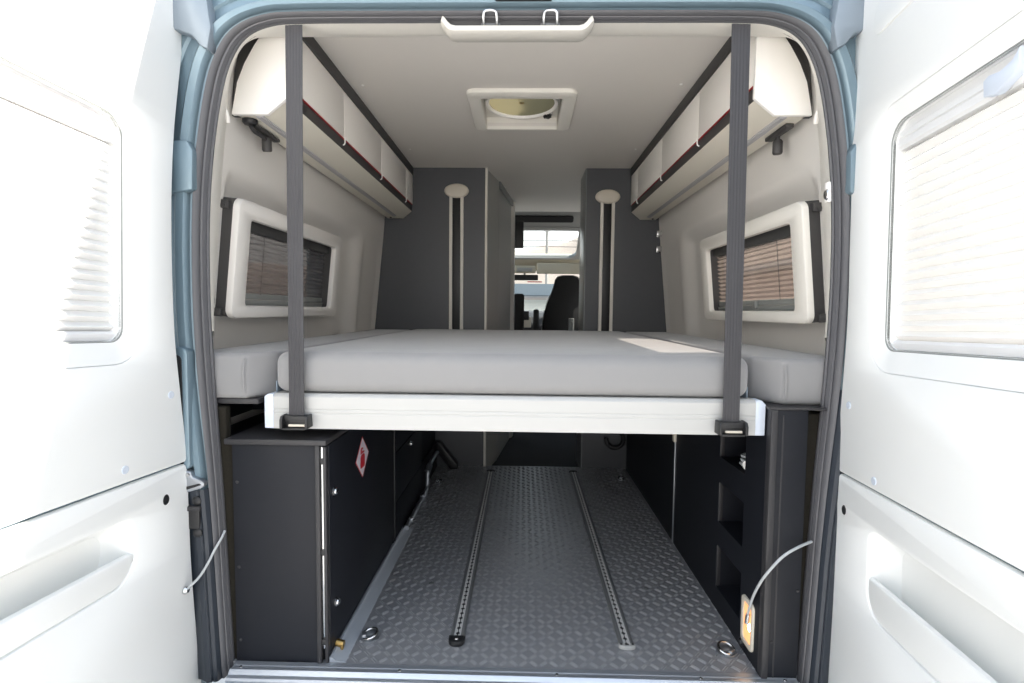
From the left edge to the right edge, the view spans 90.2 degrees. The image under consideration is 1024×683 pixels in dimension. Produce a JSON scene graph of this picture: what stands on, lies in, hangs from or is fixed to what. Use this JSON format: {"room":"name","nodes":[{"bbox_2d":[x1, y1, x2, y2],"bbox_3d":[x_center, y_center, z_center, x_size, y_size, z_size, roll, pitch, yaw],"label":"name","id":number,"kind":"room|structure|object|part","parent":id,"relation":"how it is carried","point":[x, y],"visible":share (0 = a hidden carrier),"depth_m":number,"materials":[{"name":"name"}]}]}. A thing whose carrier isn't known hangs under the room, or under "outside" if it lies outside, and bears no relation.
{"room":"vehicle interior","nodes":[
{"label":"vehicle interior","id":0,"kind":"room"},
{"bbox_2d":[0,98,113,330],"bbox_3d":[-0.896,-0.223,0.888,0.015,0.431,0.482,1,3,4],"label":"blind","id":1,"kind":"object","parent":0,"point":[57,160],"depth_m":0.99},
{"bbox_2d":[0,0,200,682],"bbox_3d":[-0.907,0.055,0.908,0.089,1.982,0.930,1,3,4],"label":"door","id":2,"kind":"structure","parent":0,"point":[95,554],"depth_m":1.05,"materials":[{"name":"white"}]},
{"bbox_3d":[-0.898,-0.008,0.892,0.027,0.038,0.466,1,3,4],"label":"blind rail","id":3,"kind":"part","parent":2,"relation":"part of","materials":[{"name":"white plastic"}]},
{"bbox_3d":[-0.879,0.657,0.943,0.012,0.697,0.889,1,3,4],"label":"panel","id":4,"kind":"part","parent":2,"relation":"part of","materials":[{"name":"white plastic"}]},
{"bbox_3d":[-0.855,-0.742,0.918,0.007,0.088,0.514,1,3,4],"label":"grip panel","id":5,"kind":"part","parent":2,"relation":"part of","materials":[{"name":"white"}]},
{"bbox_2d":[182,530,225,593],"bbox_3d":[-0.807,0.581,1.339,0.104,0.144,0.026,-2,4,-36],"label":"cable","id":6,"kind":"object","parent":2,"relation":"attached to","point":[186,589],"visible":1,"depth_m":1.33,"materials":[{"name":"grey plastic"}]},
{"bbox_2d":[213,55,384,424],"bbox_3d":[-0.746,-0.073,2.247,0.309,1.854,1.760,1,3,1],"label":"wall","id":7,"kind":"structure","parent":0,"point":[252,174],"depth_m":2.06,"materials":[{"name":"white plastic"}]},
{"bbox_2d":[226,107,229,122],"bbox_3d":[-0.794,-0.634,1.414,0.018,0.048,0.030,1,3,1],"label":"clip","id":8,"kind":"object","parent":7,"relation":"attached to","point":[227,112],"visible":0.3,"depth_m":1.42,"materials":[{"name":"white plastic"}]},
{"bbox_2d":[214,197,341,317],"bbox_3d":[-0.868,-0.342,1.921,0.196,0.495,0.922,1,3,1],"label":"window","id":9,"kind":"structure","parent":7,"relation":"in","point":[253,261],"depth_m":1.71,"materials":[{"name":"white plastic"}]},
{"bbox_3d":[-0.853,-0.152,1.899,0.023,0.039,0.698,1,3,1],"label":"blind rail","id":10,"kind":"part","parent":9,"relation":"part of","materials":[{"name":"grey plastic"}]},
{"bbox_3d":[-0.830,-0.265,1.881,0.022,0.196,0.352,1,3,1],"label":"blind cord","id":11,"kind":"part","parent":9,"relation":"part of","materials":[{"name":"fabric"}]},
{"bbox_2d":[232,37,413,217],"bbox_3d":[-0.697,-0.842,2.256,0.174,0.310,1.640,1,3,1],"label":"locker","id":12,"kind":"object","parent":7,"relation":"attached to","point":[343,140],"visible":0.84,"depth_m":1.80,"materials":[{"name":"beige"}]},
{"bbox_3d":[-0.715,-0.794,1.444,0.161,0.300,0.013,1,3,1],"label":"panel","id":13,"kind":"part","parent":12,"relation":"part of","materials":[{"name":"white plastic"}]},
{"bbox_2d":[242,117,279,151],"bbox_3d":[-0.765,-0.622,1.565,0.042,0.060,0.186,1,3,1],"label":"light","id":14,"kind":"object","parent":12,"relation":"attached to","point":[267,138],"visible":1,"depth_m":1.56,"materials":[{"name":"black plastic"}]},
{"bbox_3d":[-0.768,-0.631,1.544,0.014,0.023,0.108,1,3,-1],"label":"arm","id":15,"kind":"part","parent":14,"relation":"part of","materials":[{"name":"grey plastic"}]},
{"bbox_3d":[-0.637,-0.830,1.673,0.017,0.172,0.447,1,3,1],"label":"locker door","id":16,"kind":"part","parent":12,"relation":"part of","materials":[{"name":"white laminate"}]},
{"bbox_3d":[-0.617,-0.974,2.252,0.017,0.044,1.627,1,3,1],"label":"trim","id":17,"kind":"part","parent":12,"relation":"part of","materials":[{"name":"grey plastic"}]},
{"bbox_3d":[-0.627,-0.859,2.147,0.017,0.172,0.497,1,3,1],"label":"locker door","id":18,"kind":"part","parent":12,"relation":"part of","materials":[{"name":"white laminate"}]},
{"bbox_3d":[-0.616,-0.888,2.646,0.017,0.172,0.497,1,3,1],"label":"locker door","id":19,"kind":"part","parent":12,"relation":"part of","materials":[{"name":"white laminate"}]},
{"bbox_3d":[-0.608,-0.909,2.983,0.017,0.172,0.173,1,3,1],"label":"locker door","id":20,"kind":"part","parent":12,"relation":"part of","materials":[{"name":"white laminate"}]},
{"bbox_2d":[486,171,514,465],"bbox_3d":[-0.371,-0.208,3.746,0.836,1.990,0.964,2,4,21],"label":"wall","id":21,"kind":"structure","parent":0,"point":[501,207],"depth_m":3.47,"materials":[{"name":"grey laminate"}]},
{"bbox_3d":[-0.134,-0.120,3.293,0.019,1.875,0.288,1,4,13],"label":"wall panel","id":22,"kind":"part","parent":21,"relation":"part of","materials":[{"name":"grey laminate"}]},
{"bbox_3d":[-0.064,-0.120,3.719,0.020,1.825,0.552,1,3,9],"label":"sliding door","id":23,"kind":"part","parent":21,"relation":"part of","materials":[{"name":"grey laminate"}]},
{"bbox_3d":[-0.017,-0.166,4.063,0.057,1.875,0.119,2,4,23],"label":"post","id":24,"kind":"part","parent":21,"relation":"part of","materials":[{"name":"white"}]},
{"bbox_2d":[515,221,523,247],"bbox_3d":[0.031,-0.866,4.123,0.126,0.214,0.075,1,3,1],"label":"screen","id":25,"kind":"object","parent":21,"relation":"attached to","point":[519,225],"visible":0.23,"depth_m":4.12,"materials":[{"name":"black plastic"}]},
{"bbox_2d":[233,465,796,678],"bbox_3d":[0.019,0.844,2.282,1.720,0.034,1.805,1,3,1],"label":"floor","id":26,"kind":"structure","parent":0,"point":[538,600],"depth_m":1.79,"materials":[{"name":"grey rubber"}]},
{"bbox_2d":[218,405,393,663],"bbox_3d":[-0.676,0.519,1.729,0.396,0.735,0.724,1,3,1],"label":"locker","id":27,"kind":"object","parent":26,"relation":"on","point":[314,508],"depth_m":1.39,"materials":[{"name":"laminate"}]},
{"bbox_3d":[-0.792,0.538,1.401,0.078,0.735,0.024,1,3,1],"label":"carpet strip","id":28,"kind":"part","parent":27,"relation":"part of","materials":[{"name":"grey carpet"}]},
{"bbox_3d":[-0.639,0.576,1.386,0.225,0.604,0.014,1,3,1],"label":"panel","id":29,"kind":"part","parent":27,"relation":"part of","materials":[{"name":"laminate"}]},
{"bbox_3d":[-0.512,0.577,1.382,0.029,0.604,0.022,1,3,1],"label":"corner post","id":30,"kind":"part","parent":27,"relation":"part of","materials":[{"name":"grey metal"}]},
{"bbox_3d":[-0.495,0.548,1.736,0.012,0.580,0.688,1,3,1],"label":"cabinet door","id":31,"kind":"part","parent":27,"relation":"part of","materials":[{"name":"laminate"}]},
{"bbox_2d":[264,380,765,435],"bbox_3d":[0.020,0.126,2.227,1.324,0.122,1.764,1,3,1],"label":"platform","id":32,"kind":"object","parent":27,"relation":"on","point":[329,410],"visible":0.48,"depth_m":1.35,"materials":[{"name":"white wood"}]},
{"bbox_2d":[278,329,747,396],"bbox_3d":[0.014,0.035,2.217,1.262,0.116,1.749,1,3,1],"label":"mattress","id":33,"kind":"object","parent":32,"relation":"on","point":[457,361],"visible":0.97,"depth_m":1.35,"materials":[{"name":"grey fabric"}]},
{"bbox_2d":[361,627,378,642],"bbox_3d":[-0.419,0.862,1.504,0.052,0.020,0.054,1,3,1],"label":"ring","id":34,"kind":"object","parent":26,"relation":"on","point":[367,636],"visible":1,"depth_m":1.50,"materials":[{"name":"silver metal"}]},
{"bbox_2d":[329,525,412,662],"bbox_3d":[-0.468,0.846,1.825,0.044,0.014,0.860,1,3,1],"label":"strip","id":35,"kind":"object","parent":26,"relation":"on","point":[359,618],"visible":0.9,"depth_m":1.68,"materials":[{"name":"grey metal"}]},
{"bbox_2d":[335,638,344,649],"bbox_3d":[-0.487,0.858,1.450,0.024,0.026,0.022,1,3,1],"label":"plug","id":36,"kind":"object","parent":35,"relation":"on","point":[340,643],"visible":1,"depth_m":1.44,"materials":[{"name":"brown metal"}]},
{"bbox_2d":[393,430,436,542],"bbox_3d":[-0.656,0.495,2.613,0.396,0.618,1.052,1,3,1],"label":"base cabinet","id":37,"kind":"object","parent":26,"relation":"on","point":[413,449],"visible":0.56,"depth_m":2.37,"materials":[{"name":"laminate"}]},
{"bbox_2d":[218,402,264,416],"bbox_3d":[-0.766,0.153,2.268,0.185,0.076,1.615,1,3,1],"label":"support","id":38,"kind":"object","parent":37,"relation":"on","point":[235,409],"visible":0.05,"depth_m":1.62,"materials":[{"name":"laminate"}]},
{"bbox_2d":[217,396,264,403],"bbox_3d":[-0.761,0.109,2.245,0.195,0.014,1.745,1,3,1],"label":"shelf","id":39,"kind":"object","parent":38,"relation":"on","point":[253,400],"visible":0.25,"depth_m":1.37,"materials":[{"name":"grey"}]},
{"bbox_2d":[214,340,287,397],"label":"cushion","id":40,"kind":"object","parent":39,"relation":"on","point":[247,371],"depth_m":1.38,"materials":[{"name":"grey fabric"}]},
{"bbox_2d":[304,329,408,347],"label":"cushion","id":41,"kind":"object","parent":39,"relation":"on","point":[336,338],"depth_m":2.17,"materials":[{"name":"grey fabric"}]},
{"bbox_3d":[-0.475,0.317,2.599,0.009,0.227,1.041,1,3,1],"label":"panel","id":42,"kind":"part","parent":37,"relation":"part of","materials":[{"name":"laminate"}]},
{"bbox_3d":[-0.481,0.551,2.377,0.012,0.207,0.562,1,3,1],"label":"cabinet door","id":43,"kind":"part","parent":37,"relation":"part of","materials":[{"name":"laminate"}]},
{"bbox_2d":[404,450,438,530],"bbox_3d":[-0.450,0.721,2.555,0.043,0.176,0.673,1,3,3],"label":"metal pipe","id":44,"kind":"object","parent":26,"relation":"on","point":[410,521],"visible":1,"depth_m":2.60,"materials":[{"name":"grey metal"}]},
{"bbox_2d":[436,440,457,468],"bbox_3d":[-0.396,0.693,3.124,0.126,0.164,0.055,1,3,1],"label":"brace","id":45,"kind":"object","parent":26,"relation":"on","point":[448,458],"visible":0.94,"depth_m":3.10,"materials":[{"name":"black plastic"}]},
{"bbox_2d":[448,469,494,646],"bbox_3d":[-0.144,0.820,2.265,0.049,0.018,1.610,1,3,1],"label":"rail","id":46,"kind":"object","parent":26,"relation":"on","point":[457,637],"visible":1,"depth_m":1.85,"materials":[{"name":"grey metal"}]},
{"bbox_2d":[569,470,634,649],"bbox_3d":[0.348,0.827,2.262,0.046,0.014,1.615,1,3,1],"label":"rail","id":47,"kind":"object","parent":26,"relation":"on","point":[625,642],"visible":1,"depth_m":1.85,"materials":[{"name":"grey metal"}]},
{"bbox_2d":[626,434,676,542],"bbox_3d":[0.797,0.455,2.603,0.237,0.725,0.993,1,3,1],"label":"base cabinet","id":48,"kind":"object","parent":26,"relation":"on","point":[650,458],"visible":0.48,"depth_m":2.42,"materials":[{"name":"laminate"}]},
{"bbox_2d":[626,332,723,353],"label":"cushion","id":49,"kind":"object","parent":48,"relation":"on","point":[714,345],"depth_m":2.17,"materials":[{"name":"grey fabric"}]},
{"bbox_2d":[716,640,735,657],"bbox_3d":[0.610,0.875,1.454,0.053,0.020,0.052,1,3,1],"label":"ring","id":50,"kind":"object","parent":26,"relation":"on","point":[723,650],"visible":1,"depth_m":1.45,"materials":[{"name":"silver metal"}]},
{"bbox_2d":[673,396,826,678],"bbox_3d":[0.744,0.508,1.719,0.155,0.726,0.792,1,3,1],"label":"base cabinet","id":51,"kind":"object","parent":26,"relation":"on","point":[732,522],"visible":0.83,"depth_m":1.40,"materials":[{"name":"laminate"}]},
{"bbox_3d":[0.677,0.511,1.724,0.012,0.718,0.786,1,3,1],"label":"panel","id":52,"kind":"part","parent":51,"relation":"part of","materials":[{"name":"laminate"}]},
{"bbox_2d":[738,636,743,647],"bbox_3d":[0.658,0.864,1.468,0.011,0.030,0.030,1,3,1],"label":"bolt","id":53,"kind":"object","parent":51,"relation":"attached to","point":[740,642],"visible":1,"depth_m":1.46,"materials":[{"name":"black metal"}]},
{"bbox_2d":[739,453,745,468],"bbox_3d":[0.710,0.354,1.514,0.073,0.047,0.099,1,3,1],"label":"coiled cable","id":54,"kind":"object","parent":51,"relation":"in","point":[742,462],"visible":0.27,"depth_m":1.51,"materials":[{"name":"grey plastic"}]},
{"bbox_2d":[740,594,754,651],"bbox_3d":[0.659,0.788,1.429,0.007,0.136,0.074,1,3,1],"label":"lamp","id":55,"kind":"object","parent":51,"relation":"attached to","point":[746,631],"visible":0.96,"depth_m":1.43,"materials":[{"name":"beige plastic"}]},
{"bbox_2d":[744,540,812,624],"bbox_3d":[0.695,0.652,1.340,0.154,0.270,0.084,3,4,30],"label":"cable","id":56,"kind":"object","parent":55,"relation":"attached to","point":[747,616],"visible":1,"depth_m":1.32,"materials":[{"name":"grey plastic"}]},
{"bbox_2d":[741,344,824,404],"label":"cushion","id":57,"kind":"object","parent":51,"relation":"on","point":[779,376],"depth_m":1.35,"materials":[{"name":"grey fabric"}]},
{"bbox_3d":[0.716,0.535,1.337,0.083,0.718,0.012,1,3,1],"label":"panel","id":58,"kind":"part","parent":51,"relation":"part of","materials":[{"name":"laminate"}]},
{"bbox_2d":[171,0,863,682],"bbox_3d":[0.007,0.055,1.310,2.006,2.265,0.052,1,3,1],"label":"door frame","id":59,"kind":"structure","parent":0,"point":[202,25],"depth_m":1.28,"materials":[{"name":"blue paint"}]},
{"bbox_3d":[-0.844,-0.439,1.293,0.088,0.134,0.028,1,3,1],"label":"hinge recess plate","id":60,"kind":"part","parent":59,"relation":"part of","materials":[{"name":"blue paint"}]},
{"bbox_2d":[187,496,202,537],"bbox_3d":[-0.839,0.459,1.339,0.055,0.112,0.023,1,3,1],"label":"buffer","id":61,"kind":"object","parent":59,"relation":"attached to","point":[194,512],"visible":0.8,"depth_m":1.33,"materials":[{"name":"black plastic"}]},
{"bbox_3d":[-0.839,0.436,1.338,0.052,0.013,0.023,1,3,1],"label":"plate","id":62,"kind":"part","parent":61,"relation":"part of","materials":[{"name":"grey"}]},
{"bbox_2d":[185,469,206,491],"bbox_3d":[-0.833,0.364,1.330,0.067,0.060,0.022,1,3,1],"label":"hinge","id":63,"kind":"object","parent":59,"relation":"in","point":[194,482],"depth_m":1.32,"materials":[{"name":"silver metal"}]},
{"bbox_2d":[279,24,312,429],"bbox_3d":[-0.563,-0.293,1.312,0.073,1.048,0.038,1,3,1],"label":"strap","id":64,"kind":"object","parent":59,"relation":"hanging from","point":[296,419],"visible":1,"depth_m":1.32,"materials":[{"name":"grey fabric"}]},
{"bbox_2d":[225,661,799,682],"bbox_3d":[-0.001,0.894,1.352,1.504,0.025,0.058,1,3,1],"label":"door sill","id":65,"kind":"structure","parent":59,"relation":"attached to","point":[241,671],"depth_m":1.35,"materials":[{"name":"silver metal"}]},
{"bbox_2d":[441,16,593,41],"bbox_3d":[0.014,-0.824,1.337,0.397,0.098,0.145,1,3,1],"label":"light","id":66,"kind":"object","parent":59,"relation":"attached to","point":[508,30],"visible":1,"depth_m":1.28,"materials":[{"name":"white plastic"}]},
{"bbox_2d":[481,9,499,25],"bbox_3d":[-0.054,-0.802,1.277,0.048,0.035,0.049,1,3,1],"label":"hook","id":67,"kind":"structure","parent":66,"relation":"in","point":[483,23],"depth_m":1.26,"materials":[{"name":"silver metal"}]},
{"bbox_2d":[541,8,559,24],"bbox_3d":[0.095,-0.801,1.274,0.048,0.035,0.049,1,3,1],"label":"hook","id":68,"kind":"structure","parent":66,"relation":"in","point":[549,9],"depth_m":1.25,"materials":[{"name":"silver metal"}]},
{"bbox_2d":[191,10,849,682],"bbox_3d":[0.008,0.049,1.333,1.678,1.739,0.055,1,3,1],"label":"seal","id":69,"kind":"object","parent":59,"relation":"attached to","point":[821,59],"visible":0.96,"depth_m":1.30,"materials":[{"name":"grey rubber"}]},
{"bbox_2d":[798,412,819,639],"bbox_3d":[0.800,0.556,1.366,0.077,0.735,0.024,1,3,1],"label":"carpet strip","id":70,"kind":"object","parent":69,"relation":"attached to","point":[813,417],"visible":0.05,"depth_m":1.34,"materials":[{"name":"black carpet"}]},
{"bbox_2d":[210,23,830,340],"bbox_3d":[0.015,-0.475,1.367,1.768,0.956,0.134,1,3,1],"label":"trim","id":71,"kind":"structure","parent":59,"relation":"attached to","point":[366,29],"depth_m":1.33,"materials":[{"name":"white plastic"}]},
{"bbox_2d":[495,0,551,0],"bbox_3d":[0.029,-0.870,1.242,0.140,0.079,0.040,1,3,1],"label":"lock plate","id":72,"kind":"object","parent":59,"relation":"attached to","point":[495,0],"visible":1,"depth_m":1.24,"materials":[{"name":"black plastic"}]},
{"bbox_2d":[714,24,750,436],"bbox_3d":[0.572,-0.280,1.288,0.073,1.048,0.038,1,3,1],"label":"strap","id":73,"kind":"object","parent":59,"relation":"hanging from","point":[730,426],"visible":1,"depth_m":1.30,"materials":[{"name":"grey fabric"}]},
{"bbox_3d":[0.868,-0.419,1.256,0.088,0.134,0.028,1,3,1],"label":"hinge recess plate","id":74,"kind":"part","parent":59,"relation":"part of","materials":[{"name":"blue paint"}]},
{"bbox_2d":[895,88,1023,344],"bbox_3d":[0.814,-0.202,0.861,0.015,0.430,0.518,1,3,8],"label":"blind","id":75,"kind":"object","parent":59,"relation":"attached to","point":[959,172],"depth_m":0.93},
{"bbox_2d":[375,168,665,468],"bbox_3d":[0.051,-0.131,3.240,1.860,1.865,0.276,1,3,1],"label":"wall","id":76,"kind":"structure","parent":0,"point":[413,291],"depth_m":3.09,"materials":[{"name":"grey laminate"}]},
{"bbox_2d":[444,183,468,328],"bbox_3d":[-0.338,-0.436,3.087,0.148,1.025,0.023,1,3,1],"label":"guide","id":77,"kind":"object","parent":76,"relation":"attached to","point":[456,192],"visible":0.8,"depth_m":3.08,"materials":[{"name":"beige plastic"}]},
{"bbox_3d":[0.443,-0.124,3.235,0.013,1.860,0.268,1,3,1],"label":"panel","id":78,"kind":"part","parent":76,"relation":"part of","materials":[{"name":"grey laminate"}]},
{"bbox_2d":[595,189,619,330],"bbox_3d":[0.568,-0.411,3.069,0.148,0.995,0.023,1,3,1],"label":"guide","id":79,"kind":"object","parent":76,"relation":"attached to","point":[607,198],"visible":0.83,"depth_m":3.06,"materials":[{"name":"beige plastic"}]},
{"bbox_2d":[604,433,625,449],"bbox_3d":[0.627,0.597,3.108,0.133,0.133,0.029,1,3,1],"label":"air hose","id":80,"kind":"object","parent":76,"relation":"attached to","point":[620,445],"visible":0.81,"depth_m":3.10,"materials":[{"name":"black plastic"}]},
{"bbox_2d":[655,231,661,252],"bbox_3d":[0.869,-0.589,3.015,0.034,0.130,0.023,1,3,1],"label":"wall hook","id":81,"kind":"object","parent":76,"relation":"attached to","point":[659,233],"visible":1,"depth_m":3.01,"materials":[{"name":"silver metal"}]},
{"bbox_2d":[314,36,729,211],"bbox_3d":[0.054,-1.035,2.898,1.320,0.019,2.990,1,3,1],"label":"ceiling","id":82,"kind":"structure","parent":0,"point":[415,87],"depth_m":2.01,"materials":[{"name":"white laminate"}]},
{"bbox_2d":[467,88,577,130],"bbox_3d":[0.043,-1.060,2.165,0.434,0.181,0.420,1,3,1],"label":"ceiling vent","id":83,"kind":"object","parent":82,"relation":"in","point":[487,105],"visible":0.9,"depth_m":2.18,"materials":[{"name":"white plastic"}]},
{"bbox_2d":[515,273,537,280],"bbox_3d":[0.142,-0.756,5.848,0.315,0.112,0.110,1,3,1],"label":"mirror","id":84,"kind":"object","parent":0,"point":[517,277],"visible":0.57,"depth_m":5.79,"materials":[{"name":"black plastic"}]},
{"bbox_2d":[492,432,577,466],"bbox_3d":[0.071,0.760,4.633,1.960,0.040,2.900,1,3,1],"label":"storage compartment panel","id":85,"kind":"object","parent":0,"point":[548,449],"depth_m":3.72,"materials":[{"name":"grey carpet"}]},
{"bbox_2d":[514,294,523,329],"bbox_3d":[-0.134,0.013,5.309,0.512,1.366,0.630,1,3,1],"label":"seat","id":86,"kind":"object","parent":85,"relation":"on","point":[518,298],"visible":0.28,"depth_m":4.97,"materials":[{"name":"black fabric"}]},
{"bbox_2d":[533,275,578,330],"bbox_3d":[0.499,0.023,5.246,0.576,1.366,0.630,1,3,1],"label":"seat","id":87,"kind":"object","parent":85,"relation":"on","point":[562,304],"visible":0.35,"depth_m":4.96,"materials":[{"name":"black fabric"}]},
{"bbox_3d":[0.233,-0.172,4.960,0.054,0.285,0.070,1,3,1],"label":"armrest","id":88,"kind":"part","parent":87,"relation":"part of","materials":[{"name":"black fabric"}]},
{"bbox_2d":[568,318,573,330],"bbox_3d":[0.558,0.255,4.870,0.048,0.950,0.065,1,3,1],"label":"bracket","id":89,"kind":"object","parent":85,"relation":"on","point":[570,320],"visible":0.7,"depth_m":4.82,"materials":[{"name":"grey metal"}]},
{"bbox_2d":[659,60,825,412],"bbox_3d":[0.803,-0.056,2.213,0.309,1.854,1.760,1,3,1],"label":"wall","id":90,"kind":"structure","parent":0,"point":[773,182],"depth_m":1.95,"materials":[{"name":"white plastic"}]},
{"bbox_2d":[630,36,811,219],"bbox_3d":[0.772,-0.825,2.224,0.174,0.310,1.640,1,3,1],"label":"locker","id":91,"kind":"object","parent":90,"relation":"attached to","point":[690,150],"visible":0.85,"depth_m":1.76,"materials":[{"name":"beige"}]},
{"bbox_3d":[0.716,-0.894,2.955,0.017,0.172,0.173,1,3,1],"label":"locker door","id":92,"kind":"part","parent":91,"relation":"part of","materials":[{"name":"white laminate"}]},
{"bbox_3d":[0.709,-0.874,2.618,0.017,0.172,0.497,1,3,1],"label":"locker door","id":93,"kind":"part","parent":91,"relation":"part of","materials":[{"name":"white laminate"}]},
{"bbox_3d":[0.695,-0.959,2.224,0.017,0.044,1.627,1,3,1],"label":"trim","id":94,"kind":"part","parent":91,"relation":"part of","materials":[{"name":"grey plastic"}]},
{"bbox_3d":[0.698,-0.844,2.119,0.017,0.172,0.497,1,3,1],"label":"locker door","id":95,"kind":"part","parent":91,"relation":"part of","materials":[{"name":"white laminate"}]},
{"bbox_3d":[0.687,-0.815,1.645,0.017,0.172,0.447,1,3,1],"label":"locker door","id":96,"kind":"part","parent":91,"relation":"part of","materials":[{"name":"white laminate"}]},
{"bbox_2d":[765,123,793,154],"bbox_3d":[0.809,-0.603,1.539,0.033,0.064,0.130,1,3,1],"label":"light","id":97,"kind":"object","parent":91,"relation":"attached to","point":[777,145],"visible":1,"depth_m":1.54,"materials":[{"name":"grey plastic"}]},
{"bbox_3d":[0.754,-0.778,1.412,0.161,0.300,0.013,1,3,1],"label":"panel","id":98,"kind":"part","parent":91,"relation":"part of","materials":[{"name":"white plastic"}]},
{"bbox_2d":[700,200,825,323],"bbox_3d":[0.918,-0.322,1.883,0.196,0.495,0.922,1,3,1],"label":"window","id":99,"kind":"structure","parent":90,"relation":"in","point":[783,282],"depth_m":1.67,"materials":[{"name":"white plastic"}]},
{"bbox_3d":[0.892,-0.132,1.861,0.033,0.039,0.698,1,3,1],"label":"blind rail","id":100,"kind":"part","parent":99,"relation":"part of","materials":[{"name":"grey plastic"}]},
{"bbox_3d":[0.876,-0.245,1.845,0.022,0.196,0.352,1,3,1],"label":"blind cord","id":101,"kind":"part","parent":99,"relation":"part of","materials":[{"name":"beige fabric"}]},
{"bbox_2d":[813,111,817,123],"bbox_3d":[0.828,-0.615,1.380,0.018,0.048,0.030,1,3,1],"label":"clip","id":102,"kind":"object","parent":90,"relation":"attached to","point":[815,121],"visible":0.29,"depth_m":1.38,"materials":[{"name":"white plastic"}]},
{"bbox_2d":[823,182,830,202],"bbox_3d":[0.801,-0.379,1.293,0.017,0.050,0.022,1,3,1],"label":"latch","id":103,"kind":"object","parent":90,"relation":"attached to","point":[827,193],"visible":1,"depth_m":1.29,"materials":[{"name":"white plastic"}]},
{"bbox_2d":[828,0,1023,682],"bbox_3d":[0.823,0.076,0.898,0.089,1.981,0.993,1,3,8],"label":"door","id":104,"kind":"structure","parent":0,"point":[929,575],"depth_m":0.98,"materials":[{"name":"white"}]},
{"bbox_3d":[0.795,-0.722,0.895,0.007,0.087,0.553,1,3,8],"label":"grip panel","id":105,"kind":"part","parent":104,"relation":"part of","materials":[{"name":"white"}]},
{"bbox_3d":[0.783,0.676,0.943,0.012,0.695,0.960,1,3,8],"label":"panel","id":106,"kind":"part","parent":104,"relation":"part of","materials":[{"name":"white plastic"}]},
{"bbox_3d":[0.810,0.013,0.867,0.027,0.037,0.504,1,3,8],"label":"blind rail","id":107,"kind":"part","parent":104,"relation":"part of","materials":[{"name":"white plastic"}]},
{"bbox_3d":[-0.933,-0.113,3.666,0.015,2.200,4.670,1,3,1],"label":"wall","id":108,"kind":"structure","parent":0,"visible":0},
{"bbox_2d":[515,254,579,270],"bbox_3d":[0.119,-0.665,6.151,1.980,0.716,0.782,1,3,1],"label":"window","id":109,"kind":"structure","parent":108,"relation":"in","point":[518,262],"depth_m":5.79,"materials":[{"name":"clear glass"}]},
{"bbox_2d":[515,266,535,272],"bbox_3d":[0.145,-0.813,5.756,0.245,0.083,0.068,1,3,1],"label":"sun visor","id":110,"kind":"object","parent":109,"relation":"attached to","point":[518,269],"visible":0.84,"depth_m":5.73,"materials":[{"name":"beige"}]},
{"bbox_3d":[0.142,-0.805,5.727,0.170,0.045,0.010,1,3,1],"label":"lamp panel","id":111,"kind":"part","parent":110,"relation":"part of","materials":[{"name":"grey plastic"}]},
{"label":"outside","id":112,"kind":"structure","parent":0,"visible":0},
{"bbox_2d":[211,676,226,682],"bbox_3d":[0.989,-1.101,46.437,120.000,0.180,170.000,1,3,1],"label":"ground","id":113,"kind":"structure","parent":112,"point":[222,680],"depth_m":2.17,"materials":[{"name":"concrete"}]},
{"bbox_2d":[514,284,553,310],"bbox_3d":[0.764,-2.264,35.320,19.200,3.470,7.260,1,3,1],"label":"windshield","id":114,"kind":"object","parent":113,"relation":"on","point":[536,296],"visible":0.04,"depth_m":32.34},
{"bbox_2d":[524,230,574,283],"bbox_3d":[1.154,-6.804,51.102,90.004,10.648,0.320,1,3,1],"label":"utility pole","id":115,"kind":"object","parent":113,"relation":"on","point":[546,231],"visible":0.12,"depth_m":50.81,"materials":[{"name":"grey metal"}]},
{"bbox_3d":[0.106,0.301,6.038,1.970,1.110,0.040,1,3,1],"label":"shell","id":116,"kind":"object","parent":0,"visible":0},
{"bbox_2d":[524,311,543,329],"bbox_3d":[0.112,-0.116,6.107,1.920,0.534,0.748,1,3,1],"label":"dashboard","id":117,"kind":"object","parent":116,"relation":"attached to","point":[528,315],"visible":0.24,"depth_m":5.79,"materials":[{"name":"grey"}]},
{"bbox_3d":[0.158,-0.292,5.734,0.067,0.100,0.026,1,3,1],"label":"screen panel","id":118,"kind":"part","parent":117,"relation":"part of","materials":[{"name":"black plastic"}]},
{"bbox_3d":[0.161,-0.219,5.773,0.110,0.120,0.045,1,3,1],"label":"pale panel","id":119,"kind":"part","parent":117,"relation":"part of","materials":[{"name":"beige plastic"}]},
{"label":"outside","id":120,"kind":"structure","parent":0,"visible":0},
{"bbox_2d":[251,237,578,306],"bbox_3d":[1.959,-12.060,85.841,140.000,17.052,60.000,1,3,1],"label":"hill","id":121,"kind":"structure","parent":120,"point":[570,247],"depth_m":66.92,"materials":[{"name":"white"}]},
{"bbox_3d":[0.096,-1.265,4.742,1.970,0.230,0.720,1,3,1],"label":"ceiling","id":122,"kind":"structure","parent":0,"visible":0},
{"bbox_2d":[515,212,579,259],"bbox_3d":[0.109,-1.157,5.394,1.970,0.506,0.704,1,3,1],"label":"window","id":123,"kind":"structure","parent":122,"relation":"attached to","point":[532,220],"depth_m":5.26,"materials":[{"name":"grey"}]},
{"bbox_2d":[537,263,579,273],"bbox_3d":[0.545,-0.818,5.726,0.535,0.120,0.030,1,3,1],"label":"sun visor","id":124,"kind":"object","parent":123,"relation":"attached to","point":[542,268],"visible":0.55,"depth_m":5.71,"materials":[{"name":"beige plastic"}]}
]}

